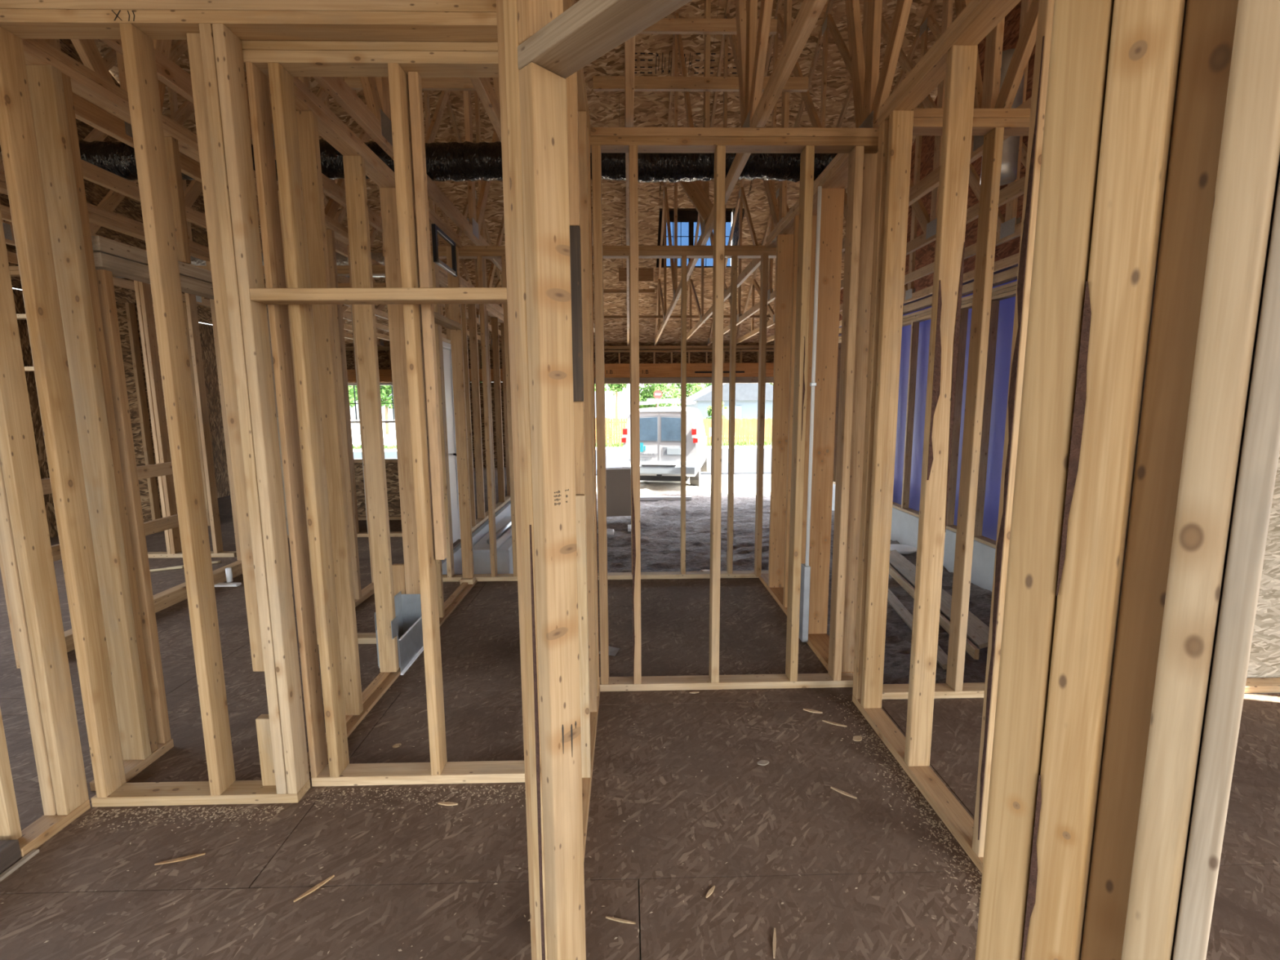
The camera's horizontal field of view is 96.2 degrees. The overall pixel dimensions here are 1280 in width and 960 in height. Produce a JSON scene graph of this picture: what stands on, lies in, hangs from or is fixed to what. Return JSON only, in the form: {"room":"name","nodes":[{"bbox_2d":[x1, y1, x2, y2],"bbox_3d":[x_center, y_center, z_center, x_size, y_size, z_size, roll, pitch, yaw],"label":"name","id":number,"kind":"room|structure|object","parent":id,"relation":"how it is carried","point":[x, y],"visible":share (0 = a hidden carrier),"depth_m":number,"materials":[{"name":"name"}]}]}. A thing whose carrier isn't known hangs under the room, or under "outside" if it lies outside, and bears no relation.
{"room":"construction site","nodes":[
{"label":"construction site","id":0,"kind":"room"},
{"bbox_2d":[0,39,265,537],"bbox_3d":[-6.844,-2.692,3.826,0.020,8.785,18.200,-1,8,-1],"label":"wall","id":1,"kind":"structure","parent":0,"point":[206,335],"depth_m":7.68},
{"bbox_2d":[347,382,397,458],"bbox_3d":[-6.116,-1.335,13.290,1.770,1.810,0.090,-1,8,-1],"label":"window","id":2,"kind":"structure","parent":1,"relation":"in","point":[348,384],"depth_m":13.22,"materials":[{"name":"white paint"}]},
{"bbox_2d":[441,502,511,574],"bbox_3d":[-2.082,0.798,9.212,0.170,0.940,8.480,-1,8,-1],"label":"wall","id":3,"kind":"structure","parent":0,"point":[505,511],"depth_m":6.88,"materials":[{"name":"concrete"}]},
{"bbox_2d":[442,341,460,542],"bbox_3d":[-1.989,-0.324,5.769,0.141,2.098,0.960,-1,8,-1],"label":"entry door","id":4,"kind":"structure","parent":3,"relation":"in","point":[446,348],"depth_m":6.06,"materials":[{"name":"white paint"}]},
{"bbox_2d":[93,0,956,346],"bbox_3d":[-1.569,-5.047,8.489,12.096,5.518,9.453,-1,8,-1],"label":"ceiling","id":5,"kind":"structure","parent":0,"point":[651,108],"depth_m":8.30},
{"bbox_2d":[634,52,671,74],"label":"print trim","id":6,"kind":"object","parent":5,"relation":"attached to","point":[657,55],"depth_m":7.55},
{"bbox_2d":[351,417,771,479],"bbox_3d":[-1.088,-4.467,52.115,120.000,0.280,75.500,-1,8,-1],"label":"yard","id":7,"kind":"structure","parent":0,"point":[389,438],"depth_m":37.47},
{"bbox_2d":[348,385,358,408],"bbox_3d":[-26.645,-7.461,49.261,5.430,6.949,5.408,-3,8,-19],"label":"broadleaf tree","id":8,"kind":"object","parent":7,"relation":"on","point":[351,394],"visible":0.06,"depth_m":48.29,"materials":[{"name":"green plant"}]},
{"bbox_2d":[351,385,394,434],"bbox_3d":[-20.330,-7.294,45.782,4.991,7.479,4.178,6,10,40],"label":"broadleaf tree","id":9,"kind":"object","parent":7,"relation":"on","point":[385,390],"visible":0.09,"depth_m":45.46,"materials":[{"name":"green plant"}]},
{"bbox_2d":[352,440,771,448],"bbox_3d":[-4.679,-1.999,32.332,36.118,0.264,1.389,-1,8,-1],"label":"grass","id":10,"kind":"structure","parent":7,"relation":"on","point":[621,444],"depth_m":32.16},
{"bbox_2d":[595,391,614,432],"bbox_3d":[-8.923,-4.987,43.547,13.800,3.350,9.000,-1,8,-1],"label":"house","id":11,"kind":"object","parent":7,"relation":"on","point":[609,398],"visible":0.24,"depth_m":41.63,"materials":[{"name":"white"}]},
{"bbox_2d":[595,426,622,447],"bbox_3d":[-1.629,-2.336,31.487,6.050,1.120,0.080,-1,8,-1],"label":"fence","id":12,"kind":"object","parent":7,"relation":"on","point":[610,430],"visible":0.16,"depth_m":31.44,"materials":[{"name":"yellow wood"}]},
{"bbox_2d":[595,417,627,444],"bbox_3d":[-5.426,-2.723,33.101,10.670,1.699,0.177,-1,8,-1],"label":"picket fence","id":13,"kind":"object","parent":7,"relation":"on","point":[617,424],"visible":0.07,"depth_m":33.06,"materials":[{"name":"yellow wood"}]},
{"bbox_2d":[595,383,627,417],"bbox_3d":[-2.633,-9.680,59.078,5.534,8.346,3.925,-3,8,-19],"label":"broadleaf tree","id":14,"kind":"object","parent":7,"relation":"on","point":[616,388],"visible":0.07,"depth_m":59.25,"materials":[{"name":"green plant"}]},
{"bbox_2d":[639,383,680,408],"bbox_3d":[1.353,-8.063,52.700,5.036,6.828,4.956,-1,8,-1],"label":"broadleaf tree","id":15,"kind":"object","parent":7,"relation":"on","point":[645,393],"visible":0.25,"depth_m":52.16,"materials":[{"name":"green plant"}]},
{"bbox_2d":[670,383,708,406],"bbox_3d":[5.232,-9.928,60.251,5.242,8.411,4.819,-1,8,-1],"label":"broadleaf tree","id":16,"kind":"object","parent":7,"relation":"on","point":[696,388],"visible":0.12,"depth_m":59.64,"materials":[{"name":"green plant"}]},
{"bbox_2d":[706,401,727,419],"bbox_3d":[4.857,-3.750,36.458,1.442,2.671,1.396,-1,8,-1],"label":"young tree","id":17,"kind":"object","parent":7,"relation":"on","point":[709,409],"visible":0.19,"depth_m":36.36,"materials":[{"name":"green plant"}]},
{"bbox_2d":[686,382,773,435],"bbox_3d":[7.616,-6.106,46.271,7.800,4.600,9.800,-1,8,-1],"label":"house","id":18,"kind":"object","parent":7,"relation":"on","point":[746,393],"visible":0.27,"depth_m":41.78,"materials":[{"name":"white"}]},
{"bbox_2d":[702,417,772,444],"bbox_3d":[7.600,-2.798,33.369,11.528,1.599,0.178,-1,8,-1],"label":"picket fence","id":19,"kind":"object","parent":7,"relation":"on","point":[742,433],"visible":0.14,"depth_m":33.24,"materials":[{"name":"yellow wood"}]},
{"bbox_2d":[353,448,771,475],"bbox_3d":[-0.501,-0.863,24.606,120.000,0.060,10.000,-1,8,-1],"label":"road","id":20,"kind":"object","parent":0,"point":[745,459],"depth_m":24.25,"materials":[{"name":"asphalt"}]},
{"bbox_2d":[638,884,640,959],"bbox_3d":[0.182,3.689,-7.319,120.000,0.280,44.490,-1,8,-1],"label":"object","id":21,"kind":"structure","parent":0,"point":[638,884],"depth_m":2.80,"materials":[{"name":"soil"}]},
{"bbox_2d":[0,466,1279,959],"bbox_3d":[-1.233,0.910,4.541,10.896,0.022,17.796,-1,8,-1],"label":"floor","id":22,"kind":"structure","parent":0,"point":[841,844],"depth_m":2.04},
{"bbox_2d":[0,848,39,881],"bbox_3d":[-2.037,1.296,1.649,0.020,0.012,0.600,-1,8,-1],"label":"wood strip","id":23,"kind":"object","parent":22,"relation":"on","point":[34,851],"visible":1,"depth_m":1.88,"materials":[{"name":"brown wood"}]},
{"bbox_2d":[0,208,90,874],"bbox_3d":[-2.132,-0.062,1.416,0.145,2.766,1.113,-1,8,-1],"label":"frame","id":24,"kind":"object","parent":22,"relation":"on","point":[24,536],"visible":1,"depth_m":1.97,"materials":[{"name":"beige wood"}]},
{"bbox_2d":[0,173,242,668],"bbox_3d":[-3.573,-0.421,4.106,0.089,2.766,2.000,-1,8,-1],"label":"frame","id":25,"kind":"object","parent":22,"relation":"on","point":[162,600],"visible":0.24,"depth_m":4.27,"materials":[{"name":"beige wood"}]},
{"bbox_2d":[115,302,210,525],"bbox_3d":[-6.109,-0.762,6.991,1.520,2.690,0.115,-1,8,-1],"label":"frame","id":26,"kind":"object","parent":22,"relation":"on","point":[127,313],"visible":0.23,"depth_m":6.98,"materials":[{"name":"beige wood"}]},
{"bbox_2d":[154,852,205,865],"bbox_3d":[-1.526,1.259,1.907,0.140,0.006,0.013,-3,8,-18],"label":"wood splinter","id":27,"kind":"object","parent":22,"relation":"on","point":[180,859],"visible":1,"depth_m":1.91,"materials":[{"name":"beige wood"}]},
{"bbox_2d":[149,560,221,572],"bbox_3d":[-4.388,0.827,5.130,1.051,0.024,0.183,-7,10,-39],"label":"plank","id":28,"kind":"object","parent":22,"relation":"on","point":[215,562],"visible":0.38,"depth_m":5.25,"materials":[{"name":"wood"}]},
{"bbox_2d":[8,265,385,558],"bbox_3d":[-4.518,-0.609,5.519,4.400,2.766,0.089,-1,8,-1],"label":"frame","id":29,"kind":"object","parent":22,"relation":"on","point":[143,290],"visible":0.29,"depth_m":5.49,"materials":[{"name":"brown wood"}]},
{"bbox_2d":[22,39,374,791],"bbox_3d":[-2.141,-0.327,3.346,0.100,2.766,2.593,-1,8,-1],"label":"frame","id":30,"kind":"object","parent":22,"relation":"on","point":[86,264],"visible":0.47,"depth_m":2.28,"materials":[{"name":"beige wood"}]},
{"bbox_2d":[214,567,241,586],"bbox_3d":[-3.432,0.811,4.794,0.185,0.135,0.102,-1,8,-1],"label":"pipe stub","id":31,"kind":"object","parent":22,"relation":"on","point":[228,571],"visible":0.97,"depth_m":4.79,"materials":[{"name":"white plastic"}]},
{"bbox_2d":[0,0,506,807],"bbox_3d":[-1.892,-0.146,2.018,3.100,2.766,0.091,-1,8,-1],"label":"frame","id":32,"kind":"object","parent":22,"relation":"on","point":[213,30],"visible":0.97,"depth_m":1.95,"materials":[{"name":"brown wood"}]},
{"bbox_2d":[255,714,275,786],"bbox_3d":[-1.422,1.041,2.216,0.075,0.277,0.037,-1,8,-1],"label":"wood block","id":33,"kind":"object","parent":32,"relation":"on","point":[263,726],"visible":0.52,"depth_m":2.20,"materials":[{"name":"brown wood"}]},
{"bbox_2d":[293,875,334,902],"bbox_3d":[-1.014,1.272,1.788,0.013,0.005,0.120,6,10,37],"label":"wood splinter","id":34,"kind":"object","parent":22,"relation":"on","point":[313,889],"visible":1,"depth_m":1.79,"materials":[{"name":"beige wood"}]},
{"bbox_2d":[277,190,376,644],"bbox_3d":[-1.770,-0.308,3.468,0.645,2.690,0.088,-1,8,-1],"label":"frame","id":35,"kind":"object","parent":22,"relation":"on","point":[362,637],"visible":0.1,"depth_m":3.48,"materials":[{"name":"brown wood"}]},
{"bbox_2d":[264,283,402,537],"bbox_3d":[-3.184,-0.729,6.323,1.700,2.766,0.119,-1,8,-1],"label":"frame","id":36,"kind":"object","parent":22,"relation":"on","point":[340,285],"visible":0.06,"depth_m":6.32,"materials":[{"name":"beige wood"}]},
{"bbox_2d":[267,76,477,772],"bbox_3d":[-1.397,-0.340,3.407,0.090,2.766,2.500,-1,8,-1],"label":"frame","id":37,"kind":"object","parent":22,"relation":"on","point":[314,117],"visible":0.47,"depth_m":2.86,"materials":[{"name":"beige wood"}]},
{"bbox_2d":[391,564,405,595],"bbox_3d":[-1.475,0.755,3.544,0.078,0.480,0.038,-1,8,-1],"label":"wood block","id":38,"kind":"object","parent":37,"relation":"on","point":[398,571],"visible":0.3,"depth_m":3.50,"materials":[{"name":"beige wood"}]},
{"bbox_2d":[374,591,423,675],"bbox_3d":[-1.390,0.884,3.333,0.138,0.360,0.480,-1,8,-1],"label":"duct","id":39,"kind":"object","parent":37,"relation":"attached to","point":[406,625],"visible":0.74,"depth_m":3.45,"materials":[{"name":"metal"}]},
{"bbox_2d":[431,223,457,276],"bbox_3d":[-1.358,-1.590,4.003,0.025,0.240,0.460,-1,8,-1],"label":"frame","id":40,"kind":"object","parent":37,"relation":"attached to","point":[435,229],"visible":1,"depth_m":3.94,"materials":[{"name":"black plastic"}]},
{"bbox_2d":[353,458,401,519],"bbox_3d":[-3.598,0.125,7.414,2.300,0.784,0.105,-1,8,-1],"label":"wall","id":41,"kind":"structure","parent":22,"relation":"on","point":[391,464],"depth_m":7.45,"materials":[{"name":"beige wood"}]},
{"bbox_2d":[240,40,524,786],"bbox_3d":[-0.824,-0.138,2.137,1.040,2.703,0.090,-1,8,-1],"label":"frame","id":42,"kind":"object","parent":22,"relation":"on","point":[405,63],"visible":0.86,"depth_m":2.08,"materials":[{"name":"brown wood"}]},
{"bbox_2d":[459,576,475,584],"bbox_3d":[-1.425,0.840,4.759,0.105,0.060,0.100,-1,8,-1],"label":"wood block","id":43,"kind":"object","parent":22,"relation":"on","point":[470,580],"visible":0.68,"depth_m":4.71,"materials":[{"name":"brown wood"}]},
{"bbox_2d":[445,246,474,577],"bbox_3d":[-1.429,-0.489,4.576,0.085,2.618,0.038,-1,8,-1],"label":"post","id":44,"kind":"object","parent":43,"relation":"on","point":[455,309],"visible":0.94,"depth_m":4.57,"materials":[{"name":"beige wood"}]},
{"bbox_2d":[438,271,510,531],"bbox_3d":[-2.066,-1.096,8.942,0.089,2.766,8.480,-1,8,-1],"label":"frame","id":45,"kind":"object","parent":22,"relation":"on","point":[495,316],"visible":0.17,"depth_m":7.21,"materials":[{"name":"brown wood"}]},
{"bbox_2d":[1,608,977,959],"bbox_3d":[-0.503,0.994,3.793,3.081,0.003,4.866,-1,8,-1],"label":"crumbs","id":46,"kind":"object","parent":22,"relation":"on","point":[495,883],"visible":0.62,"depth_m":1.86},
{"bbox_2d":[77,694,982,922],"bbox_3d":[-0.478,1.213,2.196,3.122,0.003,1.460,-1,8,-1],"label":"sawdust","id":47,"kind":"object","parent":22,"relation":"on","point":[902,771],"visible":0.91,"depth_m":2.14},
{"bbox_2d":[382,245,776,582],"bbox_3d":[-0.427,-0.500,4.728,3.145,2.710,0.089,-1,8,-1],"label":"frame","id":48,"kind":"object","parent":22,"relation":"on","point":[479,252],"visible":0.36,"depth_m":4.67,"materials":[{"name":"brown wood"}]},
{"bbox_2d":[563,0,599,861],"bbox_3d":[-0.246,-0.167,2.089,0.089,2.766,1.435,-1,8,-1],"label":"frame","id":49,"kind":"object","parent":22,"relation":"on","point":[578,113],"visible":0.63,"depth_m":2.23,"materials":[{"name":"beige wood"}]},
{"bbox_2d":[605,915,635,924],"bbox_3d":[-0.056,1.281,1.671,0.090,0.005,0.007,1,8,13],"label":"wood splinter","id":50,"kind":"object","parent":22,"relation":"on","point":[620,920],"visible":1,"depth_m":1.67,"materials":[{"name":"brown wood"}]},
{"bbox_2d":[590,127,878,691],"bbox_3d":[0.415,-0.266,2.863,1.450,2.742,0.092,-1,8,-1],"label":"frame","id":51,"kind":"object","parent":22,"relation":"on","point":[719,141],"visible":0.84,"depth_m":2.80,"materials":[{"name":"brown wood"}]},
{"bbox_2d":[754,152,877,674],"bbox_3d":[1.072,-0.413,3.814,0.185,2.766,1.798,-1,8,-1],"label":"frame","id":52,"kind":"object","parent":22,"relation":"on","point":[833,180],"visible":0.56,"depth_m":3.51,"materials":[{"name":"beige wood"}]},
{"bbox_2d":[799,186,822,642],"bbox_3d":[1.009,-0.322,3.395,0.040,2.660,0.070,-1,8,-1],"label":"conduit","id":53,"kind":"object","parent":52,"relation":"attached to","point":[805,567],"visible":0.94,"depth_m":3.42,"materials":[{"name":"white plastic"}]},
{"bbox_2d":[496,0,1279,959],"bbox_3d":[0.255,0.006,0.801,1.430,2.766,0.092,7,11,43],"label":"doorway frame","id":54,"kind":"object","parent":22,"relation":"on","point":[1188,391],"visible":1,"depth_m":0.56,"materials":[{"name":"brown wood"}]},
{"bbox_2d":[852,0,1054,873],"bbox_3d":[1.121,-0.115,1.641,0.091,2.766,2.135,-1,8,-1],"label":"frame","id":55,"kind":"object","parent":22,"relation":"on","point":[953,57],"visible":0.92,"depth_m":2.16,"materials":[{"name":"beige wood"}]},
{"bbox_2d":[881,107,1279,699],"bbox_3d":[2.620,-0.281,2.778,2.945,2.766,0.089,-1,8,-1],"label":"frame","id":56,"kind":"object","parent":22,"relation":"on","point":[993,124],"visible":0.17,"depth_m":2.71,"materials":[{"name":"brown wood"}]},
{"bbox_2d":[1246,451,1279,678],"bbox_3d":[3.491,-0.261,2.863,1.200,2.690,0.015,-1,8,-1],"label":"wall panel","id":57,"kind":"object","parent":22,"relation":"on","point":[1264,655],"depth_m":2.98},
{"bbox_2d":[659,208,733,212],"bbox_3d":[1.049,-4.964,9.922,1.550,0.020,2.040,-1,8,-1],"label":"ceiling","id":58,"kind":"structure","parent":0,"point":[660,209],"depth_m":10.75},
{"bbox_2d":[732,179,753,245],"bbox_3d":[1.788,-4.445,9.984,0.020,1.035,1.990,-1,8,-1],"label":"wall","id":59,"kind":"structure","parent":0,"point":[735,234],"depth_m":10.48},
{"bbox_2d":[595,475,1110,700],"bbox_3d":[-0.195,0.892,10.164,18.000,0.285,15.100,-1,8,-1],"label":"ground","id":60,"kind":"structure","parent":0,"point":[660,520],"depth_m":8.70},
{"bbox_2d":[345,346,506,467],"bbox_3d":[-4.631,-1.394,13.319,4.800,3.600,0.160,-1,8,-1],"label":"frame","id":61,"kind":"object","parent":60,"relation":"on","point":[384,357],"visible":0.09,"depth_m":13.21,"materials":[{"name":"brown wood"}]},
{"bbox_2d":[0,40,386,351],"bbox_3d":[-5.635,-4.330,3.829,0.040,5.555,18.642,-1,8,-1],"label":"roof truss","id":62,"kind":"object","parent":61,"relation":"on","point":[109,59],"visible":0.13,"depth_m":6.96,"materials":[{"name":"wood"}]},
{"bbox_2d":[115,252,385,278],"bbox_3d":[-4.499,-2.337,6.247,3.900,0.264,0.259,-1,8,-1],"label":"duct","id":63,"kind":"object","parent":62,"relation":"on","point":[341,260],"visible":0.03,"depth_m":6.15,"materials":[{"name":"silver metal"}]},
{"bbox_2d":[0,40,389,340],"bbox_3d":[-5.020,-4.336,3.841,0.040,5.555,18.642,-1,8,-1],"label":"roof truss","id":64,"kind":"object","parent":61,"relation":"on","point":[180,46],"visible":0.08,"depth_m":6.21,"materials":[{"name":"wood"}]},
{"bbox_2d":[0,76,468,351],"bbox_3d":[-3.790,-4.348,3.866,0.040,5.555,18.642,-1,8,-1],"label":"roof truss","id":65,"kind":"object","parent":61,"relation":"on","point":[194,188],"visible":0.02,"depth_m":4.88,"materials":[{"name":"wood"}]},
{"bbox_2d":[42,39,492,346],"bbox_3d":[-3.175,-4.354,3.878,0.040,5.555,18.642,-1,8,-1],"label":"roof truss","id":66,"kind":"object","parent":61,"relation":"on","point":[92,173],"visible":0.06,"depth_m":3.55,"materials":[{"name":"wood"}]},
{"bbox_2d":[71,39,502,336],"bbox_3d":[-2.561,-4.359,3.890,0.040,5.555,18.642,-1,8,-1],"label":"roof truss","id":67,"kind":"object","parent":61,"relation":"on","point":[86,112],"visible":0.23,"depth_m":2.83,"materials":[{"name":"wood"}]},
{"bbox_2d":[472,516,513,573],"bbox_3d":[-1.715,0.971,7.416,0.450,0.640,1.900,-1,8,-1],"label":"concrete step","id":68,"kind":"structure","parent":60,"relation":"on","point":[481,550],"depth_m":6.46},
{"bbox_2d":[486,520,511,544],"bbox_3d":[-1.724,0.610,7.442,0.067,0.070,1.552,0,8,2],"label":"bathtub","id":69,"kind":"object","parent":68,"relation":"on","point":[508,525],"visible":0.53,"depth_m":7.15,"materials":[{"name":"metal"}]},
{"bbox_2d":[496,528,511,548],"bbox_3d":[-1.602,0.622,7.346,0.067,0.070,1.752,0,8,1],"label":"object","id":70,"kind":"object","parent":68,"relation":"on","point":[503,539],"visible":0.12,"depth_m":6.74,"materials":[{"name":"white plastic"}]},
{"bbox_2d":[596,466,631,516],"bbox_3d":[-0.411,0.139,10.577,0.758,1.066,0.467,-1,8,-1],"label":"carton","id":71,"kind":"object","parent":60,"relation":"on","point":[618,479],"visible":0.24,"depth_m":10.53,"materials":[{"name":"grey cardboard"}]},
{"bbox_2d":[640,496,691,501],"bbox_3d":[0.264,0.429,13.250,1.850,0.080,0.120,-1,8,-1],"label":"board","id":72,"kind":"object","parent":60,"relation":"on","point":[642,498],"visible":0.58,"depth_m":13.20,"materials":[{"name":"white paint"}]},
{"bbox_2d":[621,398,711,486],"bbox_3d":[0.959,-1.234,17.385,2.520,2.420,5.765,1,8,10],"label":"van","id":73,"kind":"object","parent":60,"relation":"on","point":[660,427],"visible":0.77,"depth_m":14.72,"materials":[{"name":"white paint"}]},
{"bbox_2d":[594,344,773,383],"bbox_3d":[0.915,-1.733,13.381,6.200,3.020,0.180,-1,8,-1],"label":"frame","id":74,"kind":"object","parent":60,"relation":"on","point":[662,365],"visible":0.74,"depth_m":13.22,"materials":[{"name":"brown wood"}]},
{"bbox_2d":[99,39,504,315],"bbox_3d":[-1.946,-4.365,3.903,0.040,5.555,18.642,-1,8,-1],"label":"roof truss","id":75,"kind":"object","parent":74,"relation":"on","point":[168,73],"visible":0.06,"depth_m":3.63,"materials":[{"name":"wood"}]},
{"bbox_2d":[312,76,502,271],"bbox_3d":[-1.331,-4.371,3.915,0.040,5.555,18.642,-1,8,-1],"label":"roof truss","id":76,"kind":"object","parent":74,"relation":"on","point":[375,118],"visible":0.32,"depth_m":2.87,"materials":[{"name":"wood"}]},
{"bbox_2d":[469,0,595,333],"bbox_3d":[-0.716,-4.377,3.927,0.040,5.555,18.642,-1,8,-1],"label":"roof truss","id":77,"kind":"object","parent":74,"relation":"on","point":[490,100],"visible":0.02,"depth_m":2.52,"materials":[{"name":"wood"}]},
{"bbox_2d":[592,288,654,293],"bbox_3d":[-0.739,-3.027,9.210,1.950,0.060,0.038,-1,8,-1],"label":"brace","id":78,"kind":"object","parent":77,"relation":"attached to","point":[605,291],"visible":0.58,"depth_m":9.20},
{"bbox_2d":[624,35,635,346],"bbox_3d":[-0.101,-4.383,3.939,0.040,5.555,18.642,-1,8,-1],"label":"roof truss","id":79,"kind":"object","parent":74,"relation":"on","point":[629,45],"visible":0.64,"depth_m":2.51,"materials":[{"name":"wood"}]},
{"bbox_2d":[618,267,653,281],"bbox_3d":[-0.060,-3.197,8.949,0.540,0.200,0.038,-1,8,-1],"label":"brace","id":80,"kind":"object","parent":79,"relation":"attached to","point":[645,274],"visible":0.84,"depth_m":8.93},
{"bbox_2d":[637,17,777,35],"bbox_3d":[0.426,-3.413,4.321,1.210,0.089,0.038,-1,8,-1],"label":"brace","id":81,"kind":"object","parent":79,"relation":"attached to","point":[665,25],"visible":0.58,"depth_m":4.30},
{"bbox_2d":[653,0,826,350],"bbox_3d":[0.514,-4.389,3.952,0.040,5.555,18.642,-1,8,-1],"label":"roof truss","id":82,"kind":"object","parent":74,"relation":"on","point":[756,108],"visible":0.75,"depth_m":3.01,"materials":[{"name":"wood"}]},
{"bbox_2d":[660,125,713,221],"bbox_3d":[0.338,-2.370,4.447,0.516,0.684,0.038,-1,8,-1],"label":"brace","id":83,"kind":"object","parent":82,"relation":"attached to","point":[694,190],"visible":0.28,"depth_m":4.46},
{"bbox_2d":[592,75,808,92],"bbox_3d":[0.463,-3.017,4.376,1.640,0.089,0.038,-1,8,-1],"label":"brace","id":84,"kind":"object","parent":82,"relation":"attached to","point":[600,83],"visible":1,"depth_m":4.36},
{"bbox_2d":[686,0,912,340],"bbox_3d":[1.129,-4.395,3.964,0.040,5.555,18.642,-1,8,-1],"label":"roof truss","id":85,"kind":"object","parent":74,"relation":"on","point":[870,92],"visible":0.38,"depth_m":3.06,"materials":[{"name":"wood"}]},
{"bbox_2d":[78,138,837,182],"bbox_3d":[-1.060,-1.964,3.544,4.676,0.232,0.241,-1,8,-1],"label":"flexible duct","id":86,"kind":"object","parent":85,"relation":"on","point":[467,160],"visible":0.31,"depth_m":3.48,"materials":[{"name":"black"}]},
{"bbox_2d":[593,315,771,318],"bbox_3d":[0.756,-3.040,10.704,5.000,0.050,0.038,-1,8,-1],"label":"brace","id":87,"kind":"object","parent":85,"relation":"attached to","point":[649,316],"visible":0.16,"depth_m":10.68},
{"bbox_2d":[839,0,1027,326],"bbox_3d":[3.588,-4.418,4.013,0.040,5.555,18.642,-1,8,-1],"label":"roof truss","id":88,"kind":"object","parent":74,"relation":"on","point":[928,22],"visible":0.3,"depth_m":7.16,"materials":[{"name":"wood"}]},
{"bbox_2d":[706,0,1186,345],"bbox_3d":[1.744,-4.401,3.977,0.040,5.555,18.642,-1,8,-1],"label":"roof truss","id":89,"kind":"object","parent":74,"relation":"on","point":[987,95],"visible":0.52,"depth_m":3.04,"materials":[{"name":"wood"}]},
{"bbox_2d":[736,0,1177,344],"bbox_3d":[2.358,-4.407,3.989,0.040,5.555,18.642,-1,8,-1],"label":"roof truss","id":90,"kind":"object","parent":74,"relation":"on","point":[1015,189],"visible":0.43,"depth_m":5.00,"materials":[{"name":"wood"}]},
{"bbox_2d":[980,48,1024,186],"bbox_3d":[2.277,-2.257,3.606,0.201,0.720,0.201,-1,8,-1],"label":"vent pipe","id":91,"kind":"object","parent":90,"relation":"on","point":[1011,144],"visible":0.29,"depth_m":3.54,"materials":[{"name":"metal"}]},
{"bbox_2d":[766,0,1185,342],"bbox_3d":[2.973,-4.413,4.001,0.040,5.555,18.642,-1,8,-1],"label":"roof truss","id":92,"kind":"object","parent":74,"relation":"on","point":[1008,228],"visible":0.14,"depth_m":5.05,"materials":[{"name":"wood"}]},
{"bbox_2d":[889,543,916,554],"bbox_3d":[3.745,0.985,8.241,0.430,0.075,0.430,-1,8,-1],"label":"plastic lid","id":93,"kind":"object","parent":60,"relation":"on","point":[901,548],"visible":0.73,"depth_m":8.13,"materials":[{"name":"white plastic"}]},
{"bbox_2d":[887,588,947,669],"bbox_3d":[2.647,1.326,5.791,0.096,0.066,2.433,1,8,8],"label":"plank","id":94,"kind":"object","parent":60,"relation":"on","point":[942,658],"visible":0.34,"depth_m":5.63,"materials":[{"name":"brown wood"}]},
{"bbox_2d":[888,564,979,659],"bbox_3d":[3.027,1.264,6.296,0.039,0.090,3.038,1,8,8],"label":"plank","id":95,"kind":"object","parent":60,"relation":"on","point":[971,648],"visible":0.46,"depth_m":5.54,"materials":[{"name":"brown wood"}]},
{"bbox_2d":[888,549,989,648],"bbox_3d":[3.190,1.193,6.365,0.200,0.141,3.094,1,8,8],"label":"plank","id":96,"kind":"object","parent":95,"relation":"on","point":[977,632],"visible":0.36,"depth_m":5.74,"materials":[{"name":"brown wood"}]},
{"bbox_2d":[839,263,1017,540],"bbox_3d":[4.138,-1.024,7.933,0.038,3.186,11.118,-1,8,-1],"label":"wall","id":97,"kind":"structure","parent":0,"point":[1006,306],"depth_m":7.38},
{"bbox_2d":[839,0,1181,320],"bbox_3d":[4.155,-5.089,7.316,0.020,5.135,11.100,-1,8,-1],"label":"wall","id":98,"kind":"structure","parent":0,"point":[924,255],"depth_m":7.20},
{"bbox_2d":[831,483,1262,693],"bbox_3d":[4.110,0.954,8.245,0.230,0.810,11.300,-1,8,-1],"label":"wall","id":99,"kind":"structure","parent":0,"point":[904,526],"depth_m":7.42,"materials":[{"name":"concrete"}]},
{"bbox_2d":[832,266,1017,548],"bbox_3d":[4.068,-0.970,7.920,0.130,3.089,10.980,-1,8,-1],"label":"frame","id":100,"kind":"object","parent":99,"relation":"on","point":[1007,291],"visible":0.07,"depth_m":7.34,"materials":[{"name":"brown wood"}]},
{"bbox_3d":[0.318,-4.430,9.954,0.020,1.035,1.990,-1,8,-1],"label":"wall","id":101,"kind":"structure","parent":0,"visible":0},
{"bbox_2d":[656,210,731,267],"bbox_3d":[1.022,-4.574,10.934,1.430,1.026,0.060,-1,8,-1],"label":"window","id":102,"kind":"structure","parent":101,"relation":"in","point":[686,220],"depth_m":10.90,"materials":[{"name":"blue glass"}]},
{"bbox_3d":[-4.999,1.119,-4.587,3.000,3.500,0.020,-1,8,-1],"label":"wall","id":103,"kind":"structure","parent":0,"visible":0},
{"bbox_2d":[0,39,389,332],"bbox_3d":[-4.405,-4.342,3.853,0.040,5.555,18.642,-1,8,-1],"label":"roof truss","id":104,"kind":"object","parent":103,"relation":"on","point":[112,199],"visible":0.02,"depth_m":4.94,"materials":[{"name":"wood"}]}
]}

